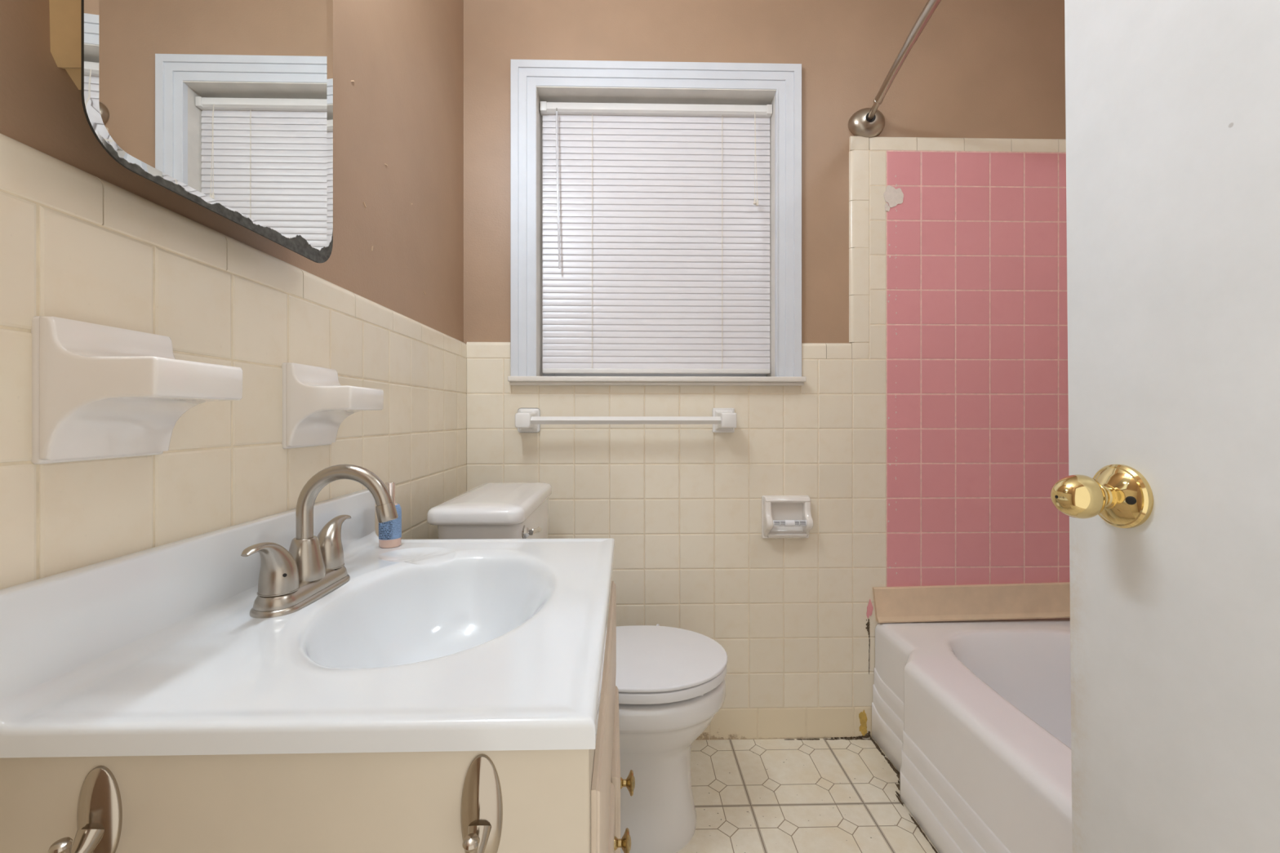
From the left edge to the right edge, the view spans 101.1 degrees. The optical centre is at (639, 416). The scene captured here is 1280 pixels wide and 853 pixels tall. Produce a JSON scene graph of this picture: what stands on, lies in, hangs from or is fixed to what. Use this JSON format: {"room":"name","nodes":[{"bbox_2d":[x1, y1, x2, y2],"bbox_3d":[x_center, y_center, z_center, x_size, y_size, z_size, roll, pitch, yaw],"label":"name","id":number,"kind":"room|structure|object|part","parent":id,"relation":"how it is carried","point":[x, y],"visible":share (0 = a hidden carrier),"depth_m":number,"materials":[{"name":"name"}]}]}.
{"room":"bathroom","nodes":[
{"label":"bathroom","id":0,"kind":"room"},
{"bbox_2d":[0,0,466,589],"bbox_3d":[-0.571,-0.207,0.829,0.114,2.426,1.923,0,0,-1],"label":"wall","id":1,"kind":"structure","parent":0,"point":[85,237],"depth_m":0.68,"materials":[{"name":"beige tile"}]},
{"bbox_2d":[31,315,242,464],"bbox_3d":[-0.462,-0.022,0.499,0.098,0.124,0.120,0,0,-1],"label":"soap dish","id":2,"kind":"object","parent":1,"relation":"attached to","point":[100,392],"visible":1,"depth_m":0.46,"materials":[{"name":"white ceramic"}]},
{"bbox_3d":[-0.506,-0.022,0.498,0.010,0.124,0.120,0,0,-1],"label":"mounting plate","id":3,"kind":"part","parent":2,"relation":"part of","materials":[{"name":"white ceramic"}]},
{"bbox_2d":[0,488,375,699],"bbox_3d":[-0.501,0.194,0.690,0.020,0.116,0.604,0,0,-1],"label":"backsplash","id":4,"kind":"structure","parent":1,"relation":"attached to","point":[52,626],"depth_m":0.50,"materials":[{"name":"white stone"}]},
{"bbox_2d":[48,0,333,262],"bbox_3d":[-0.489,-0.540,0.608,0.067,0.640,0.362,0,0,-1],"label":"wall mirror","id":5,"kind":"object","parent":1,"relation":"attached to","point":[224,106],"visible":1,"depth_m":0.57,"materials":[{"name":"mirror"}]},
{"bbox_2d":[281,362,383,448],"bbox_3d":[-0.469,-0.016,0.816,0.098,0.124,0.120,0,0,-1],"label":"toothbrush holder","id":6,"kind":"object","parent":1,"relation":"attached to","point":[315,404],"visible":1,"depth_m":0.77,"materials":[{"name":"white ceramic"}]},
{"bbox_3d":[-0.513,-0.016,0.815,0.010,0.124,0.120,0,0,-1],"label":"mounting plate","id":7,"kind":"part","parent":6,"relation":"part of","materials":[{"name":"white ceramic"}]},
{"bbox_2d":[463,0,1070,740],"bbox_3d":[0.466,-0.207,1.728,2.029,2.426,0.173,0,0,-1],"label":"wall","id":8,"kind":"structure","parent":0,"point":[926,433],"depth_m":1.65,"materials":[{"name":"beige tile"}]},
{"bbox_2d":[515,408,736,432],"bbox_3d":[-0.041,0.011,1.591,0.668,0.076,0.084,0,0,-1],"label":"towel bar","id":9,"kind":"object","parent":8,"relation":"attached to","point":[526,420],"visible":1,"depth_m":1.56,"materials":[{"name":"white ceramic"}]},
{"bbox_3d":[-0.341,0.011,1.578,0.058,0.066,0.072,0,0,-1],"label":"post arm","id":10,"kind":"part","parent":9,"relation":"part of","materials":[{"name":"white ceramic"}]},
{"bbox_3d":[-0.341,0.011,1.619,0.068,0.076,0.013,0,0,-1],"label":"bar post","id":11,"kind":"part","parent":9,"relation":"part of","materials":[{"name":"white ceramic"}]},
{"bbox_3d":[0.259,0.011,1.633,0.068,0.076,0.013,0,0,-1],"label":"bar post","id":12,"kind":"part","parent":9,"relation":"part of","materials":[{"name":"white ceramic"}]},
{"bbox_3d":[0.260,0.011,1.592,0.058,0.066,0.072,0,0,-1],"label":"post arm","id":13,"kind":"part","parent":9,"relation":"part of","materials":[{"name":"white ceramic"}]},
{"bbox_2d":[507,58,806,386],"bbox_3d":[0.053,-0.597,1.684,0.908,1.000,0.172,0,0,-1],"label":"window","id":14,"kind":"structure","parent":8,"relation":"in","point":[532,82],"depth_m":1.63,"materials":[{"name":"white paint"}]},
{"bbox_3d":[0.050,-0.566,1.760,0.747,0.902,0.020,0,0,-1],"label":"sash","id":15,"kind":"part","parent":14,"relation":"part of","materials":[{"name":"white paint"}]},
{"bbox_2d":[539,101,772,373],"bbox_3d":[0.053,-0.569,1.688,0.740,0.860,0.043,0,0,-1],"label":"window blind","id":16,"kind":"object","parent":14,"relation":"attached to","point":[655,227],"visible":1,"depth_m":1.70,"materials":[{"name":"white plastic"}]},
{"bbox_3d":[-0.153,-0.559,1.688,0.003,0.826,0.003,0,0,-1],"label":"ladder cord","id":17,"kind":"part","parent":16,"relation":"part of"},
{"bbox_3d":[0.054,-0.147,1.700,0.732,0.015,0.020,0,0,-1],"label":"rail","id":18,"kind":"part","parent":16,"relation":"part of","materials":[{"name":"white plastic"}]},
{"bbox_3d":[0.265,-0.559,1.697,0.003,0.826,0.003,0,0,-1],"label":"ladder cord","id":19,"kind":"part","parent":16,"relation":"part of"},
{"bbox_3d":[0.367,-0.836,1.683,0.003,0.285,0.006,0,0,14],"label":"pull cord","id":20,"kind":"part","parent":16,"relation":"part of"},
{"bbox_3d":[0.370,-0.834,1.682,0.010,0.288,0.004,0,0,27],"label":"pull cord","id":21,"kind":"part","parent":16,"relation":"part of","materials":[{"name":"white plastic"}]},
{"bbox_3d":[0.054,-0.102,1.623,0.902,0.010,0.025,0,0,-1],"label":"sill moulding","id":22,"kind":"part","parent":14,"relation":"part of","materials":[{"name":"white paint"}]},
{"bbox_3d":[0.053,-0.115,1.684,0.908,0.016,0.172,0,0,-1],"label":"sill","id":23,"kind":"part","parent":14,"relation":"part of","materials":[{"name":"white paint"}]},
{"bbox_2d":[761,495,813,538],"bbox_3d":[0.453,0.311,1.615,0.148,0.133,0.058,0,0,-1],"label":"toilet paper holder","id":24,"kind":"object","parent":8,"relation":"attached to","point":[782,516],"visible":1,"depth_m":1.62,"materials":[{"name":"white ceramic"}]},
{"bbox_3d":[0.392,0.310,1.611,0.020,0.125,0.053,0,0,-1],"label":"arm","id":25,"kind":"part","parent":24,"relation":"part of","materials":[{"name":"white ceramic"}]},
{"bbox_2d":[763,496,810,502],"bbox_3d":[0.453,0.257,1.624,0.140,0.021,0.030,0,0,-1],"label":"hood","id":26,"kind":"object","parent":24,"relation":"attached to","point":[766,499],"depth_m":1.61,"materials":[{"name":"white ceramic"}]},
{"bbox_3d":[0.514,0.310,1.614,0.020,0.125,0.053,0,0,-1],"label":"arm","id":27,"kind":"part","parent":24,"relation":"part of","materials":[{"name":"white ceramic"}]},
{"bbox_2d":[848,0,941,137],"bbox_3d":[0.711,-0.918,0.839,0.151,0.097,1.650,0,0,-1],"label":"shower curtain rod","id":28,"kind":"object","parent":8,"relation":"attached to","point":[868,122],"visible":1,"depth_m":1.50,"materials":[{"name":"silver metal"}]},
{"bbox_2d":[872,582,1070,622],"bbox_3d":[1.099,0.580,1.648,0.742,0.119,0.020,0,0,-1],"label":"board","id":29,"kind":"object","parent":8,"relation":"attached to","point":[903,604],"visible":0.84,"depth_m":1.64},
{"bbox_2d":[676,737,938,852],"bbox_3d":[0.487,1.045,0.823,2.228,0.082,1.863,0,0,-1],"label":"floor","id":30,"kind":"structure","parent":0,"point":[839,795],"depth_m":1.38,"materials":[{"name":"tile"}]},
{"bbox_2d":[0,581,635,852],"bbox_3d":[-0.258,0.629,0.678,0.504,0.753,0.620,0,0,-1],"label":"bathroom vanity","id":31,"kind":"object","parent":30,"relation":"on","point":[567,801],"visible":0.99,"depth_m":0.40,"materials":[{"name":"white paint"}]},
{"bbox_3d":[-0.407,0.312,0.382,0.018,0.027,0.035,0,0,-1],"label":"hook arm","id":32,"kind":"part","parent":31,"relation":"part of","materials":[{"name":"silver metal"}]},
{"bbox_2d":[0,488,614,758],"bbox_3d":[-0.276,0.250,0.695,0.470,0.229,0.604,0,0,-1],"label":"sink","id":33,"kind":"object","parent":31,"relation":"in","point":[439,645],"visible":0.94,"depth_m":0.49,"materials":[{"name":"white ceramic"}]},
{"bbox_2d":[240,464,398,618],"bbox_3d":[-0.430,0.147,0.692,0.167,0.170,0.166,0,0,-43],"label":"faucet","id":34,"kind":"object","parent":33,"relation":"on","point":[313,566],"visible":1,"depth_m":0.68,"materials":[{"name":"silver metal"}]},
{"bbox_3d":[-0.435,0.177,0.617,0.043,0.065,0.079,0,0,-1],"label":"lever handle","id":35,"kind":"part","parent":34,"relation":"part of","materials":[{"name":"silver metal"}]},
{"bbox_3d":[-0.437,0.220,0.686,0.054,0.024,0.161,0,0,-1],"label":"plate","id":36,"kind":"part","parent":34,"relation":"part of","materials":[{"name":"silver metal"}]},
{"bbox_3d":[-0.438,0.177,0.755,0.043,0.065,0.079,0,0,-1],"label":"lever handle","id":37,"kind":"part","parent":34,"relation":"part of","materials":[{"name":"silver metal"}]},
{"bbox_3d":[-0.385,0.112,0.687,0.122,0.100,0.019,0,0,-1],"label":"spout","id":38,"kind":"part","parent":34,"relation":"part of","materials":[{"name":"silver metal"}]},
{"bbox_2d":[378,481,401,548],"bbox_3d":[-0.448,0.175,0.945,0.038,0.114,0.038,0,0,-1],"label":"bottle","id":39,"kind":"object","parent":33,"relation":"on","point":[390,531],"visible":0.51,"depth_m":0.93,"materials":[{"name":"blue plastic"}]},
{"bbox_3d":[-0.121,0.314,0.389,0.018,0.027,0.035,0,0,-1],"label":"hook arm","id":40,"kind":"part","parent":31,"relation":"part of","materials":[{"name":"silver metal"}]},
{"bbox_3d":[-0.056,0.582,0.700,0.020,0.657,0.586,0,0,-1],"label":"frame","id":41,"kind":"part","parent":31,"relation":"part of","materials":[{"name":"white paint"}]},
{"bbox_3d":[-0.042,0.388,0.699,0.008,0.169,0.544,0,0,-1],"label":"drawer","id":42,"kind":"part","parent":31,"relation":"part of","materials":[{"name":"beige paint"}]},
{"bbox_3d":[-0.037,0.690,0.571,0.012,0.396,0.288,0,0,-1],"label":"cabinet door","id":43,"kind":"part","parent":31,"relation":"part of","materials":[{"name":"beige paint"}]},
{"bbox_3d":[-0.039,0.690,0.845,0.013,0.396,0.254,0,0,-3],"label":"cabinet door","id":44,"kind":"part","parent":31,"relation":"part of","materials":[{"name":"beige paint"}]},
{"bbox_3d":[-0.022,0.548,0.677,0.022,0.032,0.032,0,0,-1],"label":"knob","id":45,"kind":"part","parent":31,"relation":"part of","materials":[{"name":"gold metal"}]},
{"bbox_3d":[-0.018,0.520,0.748,0.022,0.032,0.032,0,0,-1],"label":"knob","id":46,"kind":"part","parent":31,"relation":"part of","materials":[{"name":"gold metal"}]},
{"bbox_2d":[426,482,727,852],"bbox_3d":[-0.117,0.596,1.310,0.668,0.820,0.453,0,0,-1],"label":"toilet","id":47,"kind":"object","parent":30,"relation":"on","point":[670,682],"visible":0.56,"depth_m":1.20,"materials":[{"name":"white ceramic"}]},
{"bbox_3d":[-0.349,0.205,1.305,0.204,0.038,0.453,0,0,-1],"label":"tank lid","id":48,"kind":"part","parent":47,"relation":"part of","materials":[{"name":"white ceramic"}]},
{"bbox_3d":[-0.344,0.421,1.305,0.181,0.413,0.423,0,0,-1],"label":"tank","id":49,"kind":"part","parent":47,"relation":"part of","materials":[{"name":"white ceramic"}]},
{"bbox_3d":[-0.239,0.249,1.165,0.023,0.032,0.093,0,0,2],"label":"flush lever","id":50,"kind":"part","parent":47,"relation":"part of","materials":[{"name":"silver metal"}]},
{"bbox_3d":[0.011,0.593,1.314,0.412,0.009,0.349,0,0,-1],"label":"seat lid","id":51,"kind":"part","parent":47,"relation":"part of","materials":[{"name":"white plastic"}]},
{"bbox_3d":[-0.039,0.821,1.312,0.503,0.371,0.344,0,0,-1],"label":"bowl","id":52,"kind":"part","parent":47,"relation":"part of","materials":[{"name":"white ceramic"}]},
{"bbox_3d":[0.015,0.618,1.314,0.400,0.034,0.347,0,0,-1],"label":"seat","id":53,"kind":"part","parent":47,"relation":"part of","materials":[{"name":"white plastic"}]},
{"bbox_2d":[871,619,1072,852],"bbox_3d":[1.091,0.824,0.851,0.794,0.365,1.611,0,0,-1],"label":"bathtub","id":54,"kind":"object","parent":30,"relation":"on","point":[973,717],"visible":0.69,"depth_m":1.26,"materials":[{"name":"white ceramic"}]},
{"bbox_3d":[0.507,-0.207,-0.048,2.029,2.426,0.120,0,0,-1],"label":"wall","id":55,"kind":"structure","parent":0,"visible":0},
{"bbox_2d":[1050,0,1279,852],"bbox_3d":[0.480,-0.020,0.310,0.104,2.029,0.586,-1,0,-1],"label":"door","id":56,"kind":"structure","parent":55,"relation":"in","point":[1170,495],"depth_m":0.49,"materials":[{"name":"white paint"}]},
{"bbox_3d":[0.451,0.081,0.537,0.053,0.045,0.045,-1,0,-1],"label":"knob","id":57,"kind":"part","parent":56,"relation":"part of","materials":[{"name":"gold metal"}]}
]}

